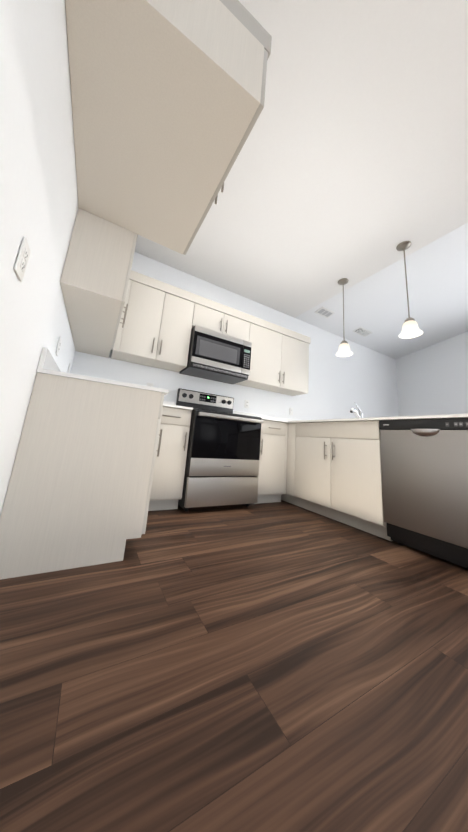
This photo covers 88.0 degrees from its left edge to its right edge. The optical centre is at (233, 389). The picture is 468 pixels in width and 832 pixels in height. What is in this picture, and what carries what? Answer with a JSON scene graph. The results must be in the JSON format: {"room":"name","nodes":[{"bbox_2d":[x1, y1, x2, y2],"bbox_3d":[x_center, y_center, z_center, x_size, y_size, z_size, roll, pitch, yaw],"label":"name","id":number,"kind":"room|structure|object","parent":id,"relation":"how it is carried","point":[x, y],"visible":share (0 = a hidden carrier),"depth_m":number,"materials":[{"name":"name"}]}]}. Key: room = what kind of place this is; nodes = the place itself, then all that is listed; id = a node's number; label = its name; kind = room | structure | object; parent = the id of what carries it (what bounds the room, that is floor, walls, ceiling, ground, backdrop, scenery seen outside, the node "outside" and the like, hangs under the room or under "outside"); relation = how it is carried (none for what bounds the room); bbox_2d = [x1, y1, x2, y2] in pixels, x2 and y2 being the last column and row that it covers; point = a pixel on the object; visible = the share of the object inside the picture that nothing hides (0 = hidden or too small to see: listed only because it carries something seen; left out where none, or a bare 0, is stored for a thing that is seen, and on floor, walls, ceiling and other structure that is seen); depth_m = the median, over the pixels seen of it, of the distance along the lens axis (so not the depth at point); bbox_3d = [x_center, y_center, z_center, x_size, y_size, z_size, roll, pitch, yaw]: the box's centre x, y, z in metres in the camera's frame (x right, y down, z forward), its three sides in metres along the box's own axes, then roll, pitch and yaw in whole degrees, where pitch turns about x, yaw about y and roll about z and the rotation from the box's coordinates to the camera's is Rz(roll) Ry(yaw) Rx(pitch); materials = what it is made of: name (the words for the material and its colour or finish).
{"room":"kitchen","nodes":[
{"label":"kitchen","id":0,"kind":"room"},
{"bbox_2d":[0,0,78,516],"bbox_3d":[0.130,-1.556,-0.417,0.120,4.200,6.960,11,-13,-28],"label":"wall","id":1,"kind":"structure","parent":0,"point":[39,207],"depth_m":0.80,"materials":[{"name":"paint"}]},
{"bbox_2d":[14,237,30,281],"bbox_3d":[-0.664,-0.408,0.766,0.009,0.116,0.072,11,-13,-28],"label":"electrical outlet","id":2,"kind":"object","parent":1,"relation":"attached to","point":[22,260],"visible":1,"depth_m":0.75,"materials":[{"name":"white plastic"}]},
{"bbox_2d":[56,337,61,355],"bbox_3d":[-1.130,-0.276,1.568,0.009,0.116,0.072,11,-13,-28],"label":"electrical outlet","id":3,"kind":"object","parent":1,"relation":"attached to","point":[58,346],"visible":1,"depth_m":1.55,"materials":[{"name":"white plastic"}]},
{"bbox_2d":[74,344,109,357],"bbox_3d":[-1.330,-0.814,2.457,0.323,0.882,0.376,11,-13,-28],"label":"upper cabinet","id":4,"kind":"object","parent":1,"relation":"attached to","point":[78,347],"depth_m":2.41,"materials":[{"name":"laminate"}]},
{"bbox_2d":[60,208,137,351],"bbox_3d":[-1.007,-0.905,1.899,0.323,0.882,1.026,11,-13,-28],"label":"upper cabinet","id":5,"kind":"object","parent":1,"relation":"attached to","point":[94,279],"depth_m":1.44,"materials":[{"name":"laminate"}]},
{"bbox_2d":[65,0,271,254],"bbox_3d":[-0.356,-1.245,1.200,0.674,0.403,0.914,11,-13,-28],"label":"upper cabinet","id":6,"kind":"object","parent":1,"relation":"attached to","point":[168,97],"visible":1,"depth_m":0.93,"materials":[{"name":"laminate"}]},
{"bbox_2d":[0,500,467,831],"bbox_3d":[2.603,1.068,0.659,6.295,0.100,7.080,11,-13,-28],"label":"floor","id":7,"kind":"structure","parent":0,"point":[283,666],"depth_m":0.67,"materials":[{"name":"brown wood"}]},
{"bbox_2d":[0,372,163,579],"bbox_3d":[-0.901,0.460,1.544,0.628,0.904,0.694,11,-13,-28],"label":"base cabinet","id":8,"kind":"object","parent":7,"relation":"on","point":[78,493],"depth_m":1.22,"materials":[{"name":"laminate"}]},
{"bbox_2d":[148,406,191,510],"bbox_3d":[-0.778,0.643,2.370,0.465,0.905,0.664,11,-13,-28],"label":"base cabinet","id":9,"kind":"object","parent":7,"relation":"on","point":[168,479],"visible":0.6,"depth_m":2.17,"materials":[{"name":"laminate"}]},
{"bbox_2d":[36,347,192,409],"bbox_3d":[-0.828,0.039,2.030,1.075,0.128,1.366,11,-13,-28],"label":"countertop","id":10,"kind":"structure","parent":9,"relation":"on","point":[47,364],"depth_m":1.31,"materials":[{"name":"stone"}]},
{"bbox_2d":[176,388,263,510],"bbox_3d":[-0.204,0.593,2.649,0.763,1.205,0.752,11,-13,-28],"label":"range","id":11,"kind":"object","parent":7,"relation":"on","point":[222,460],"visible":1,"depth_m":2.34,"materials":[{"name":"silver metal"}]},
{"bbox_2d":[255,419,287,503],"bbox_3d":[0.288,0.850,2.955,0.450,0.905,0.664,11,-13,-28],"label":"base cabinet","id":12,"kind":"object","parent":7,"relation":"on","point":[272,466],"visible":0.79,"depth_m":2.71,"materials":[{"name":"laminate"}]},
{"bbox_2d":[233,411,286,422],"bbox_3d":[0.303,0.343,3.054,0.399,0.128,0.650,11,-13,-28],"label":"countertop","id":13,"kind":"structure","parent":12,"relation":"on","point":[263,417],"depth_m":3.33,"materials":[{"name":"stone"}]},
{"bbox_2d":[285,423,292,503],"bbox_3d":[0.936,0.890,2.902,0.670,0.904,0.132,11,-13,-28],"label":"base cabinet","id":14,"kind":"object","parent":7,"relation":"on","point":[289,471],"depth_m":2.76,"materials":[{"name":"laminate"}]},
{"bbox_2d":[293,420,391,540],"bbox_3d":[1.203,0.815,2.442,0.670,0.904,0.942,11,-13,-28],"label":"base cabinet","id":15,"kind":"object","parent":7,"relation":"on","point":[333,470],"depth_m":2.19,"materials":[{"name":"laminate"}]},
{"bbox_2d":[287,414,467,422],"bbox_3d":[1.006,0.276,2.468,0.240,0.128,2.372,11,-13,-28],"label":"countertop","id":16,"kind":"structure","parent":15,"relation":"on","point":[448,416],"depth_m":1.87,"materials":[{"name":"stone"}]},
{"bbox_2d":[350,403,362,417],"bbox_3d":[1.381,0.274,2.720,0.238,0.253,0.066,13,-14,-34],"label":"faucet","id":17,"kind":"object","parent":16,"relation":"on","point":[356,413],"visible":0.65,"depth_m":2.71,"materials":[{"name":"silver metal"}]},
{"bbox_2d":[379,418,467,568],"bbox_3d":[1.573,0.703,1.756,0.678,0.901,0.627,11,-13,-28],"label":"dishwasher","id":18,"kind":"object","parent":7,"relation":"on","point":[424,468],"visible":1,"depth_m":1.62,"materials":[{"name":"silver metal"}]},
{"bbox_2d":[71,252,398,419],"bbox_3d":[1.041,-0.543,4.079,6.295,4.200,0.120,11,-13,-28],"label":"wall","id":19,"kind":"structure","parent":0,"point":[363,378],"depth_m":3.89,"materials":[{"name":"paint"}]},
{"bbox_2d":[111,270,310,395],"bbox_3d":[-0.197,-0.592,3.087,2.955,0.882,0.359,11,-13,-28],"label":"upper cabinet","id":20,"kind":"object","parent":19,"relation":"attached to","point":[162,319],"visible":0.79,"depth_m":2.79,"materials":[{"name":"laminate"}]},
{"bbox_2d":[179,325,251,383],"bbox_3d":[-0.218,-0.391,3.012,0.760,0.482,0.411,11,-13,-28],"label":"over-the-range microwave","id":21,"kind":"object","parent":20,"relation":"attached to","point":[217,356],"visible":1,"depth_m":2.83,"materials":[{"name":"silver metal"}]},
{"bbox_2d":[244,400,248,408],"bbox_3d":[0.187,0.209,3.384,0.072,0.116,0.009,11,-13,-28],"label":"electrical outlet","id":22,"kind":"object","parent":19,"relation":"attached to","point":[246,404],"visible":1,"depth_m":3.38,"materials":[{"name":"white plastic"}]},
{"bbox_2d":[135,0,467,317],"bbox_3d":[1.526,-2.639,0.639,2.931,1.440,6.840,11,-13,-28],"label":"ceiling","id":23,"kind":"structure","parent":0,"point":[350,164],"depth_m":1.79,"materials":[{"name":"paint"}]},
{"bbox_2d":[336,278,352,356],"bbox_3d":[1.374,-0.906,3.024,0.188,0.990,0.188,11,-13,-28],"label":"pendant light","id":24,"kind":"object","parent":23,"relation":"hanging from","point":[344,350],"visible":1,"depth_m":2.98,"materials":[{"name":"white glass"}]},
{"bbox_2d":[396,241,422,338],"bbox_3d":[1.728,-1.005,2.414,0.188,0.990,0.188,11,-13,-28],"label":"pendant light","id":25,"kind":"object","parent":23,"relation":"hanging from","point":[410,328],"visible":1,"depth_m":2.37,"materials":[{"name":"white glass"}]},
{"bbox_2d":[295,223,467,358],"bbox_3d":[4.138,-2.065,2.060,3.124,1.306,6.840,11,-13,-28],"label":"ceiling","id":26,"kind":"structure","parent":0,"point":[376,304],"depth_m":3.79,"materials":[{"name":"paint"}]},
{"bbox_2d":[315,307,334,317],"bbox_3d":[1.505,-1.259,3.986,0.300,0.038,0.160,11,-13,-28],"label":"ceiling vent","id":27,"kind":"object","parent":26,"relation":"in","point":[324,312],"visible":1,"depth_m":3.98,"materials":[{"name":"metal"}]},
{"bbox_2d":[352,327,372,336],"bbox_3d":[2.409,-1.067,4.526,0.370,0.038,0.160,11,-13,-28],"label":"ceiling vent","id":28,"kind":"object","parent":26,"relation":"in","point":[361,331],"visible":1,"depth_m":4.50,"materials":[{"name":"metal"}]},
{"bbox_2d":[395,331,467,415],"bbox_3d":[5.468,-0.520,2.510,0.120,4.200,6.960,11,-13,-28],"label":"wall","id":29,"kind":"structure","parent":0,"point":[432,379],"depth_m":4.86,"materials":[{"name":"paint"}]}
]}

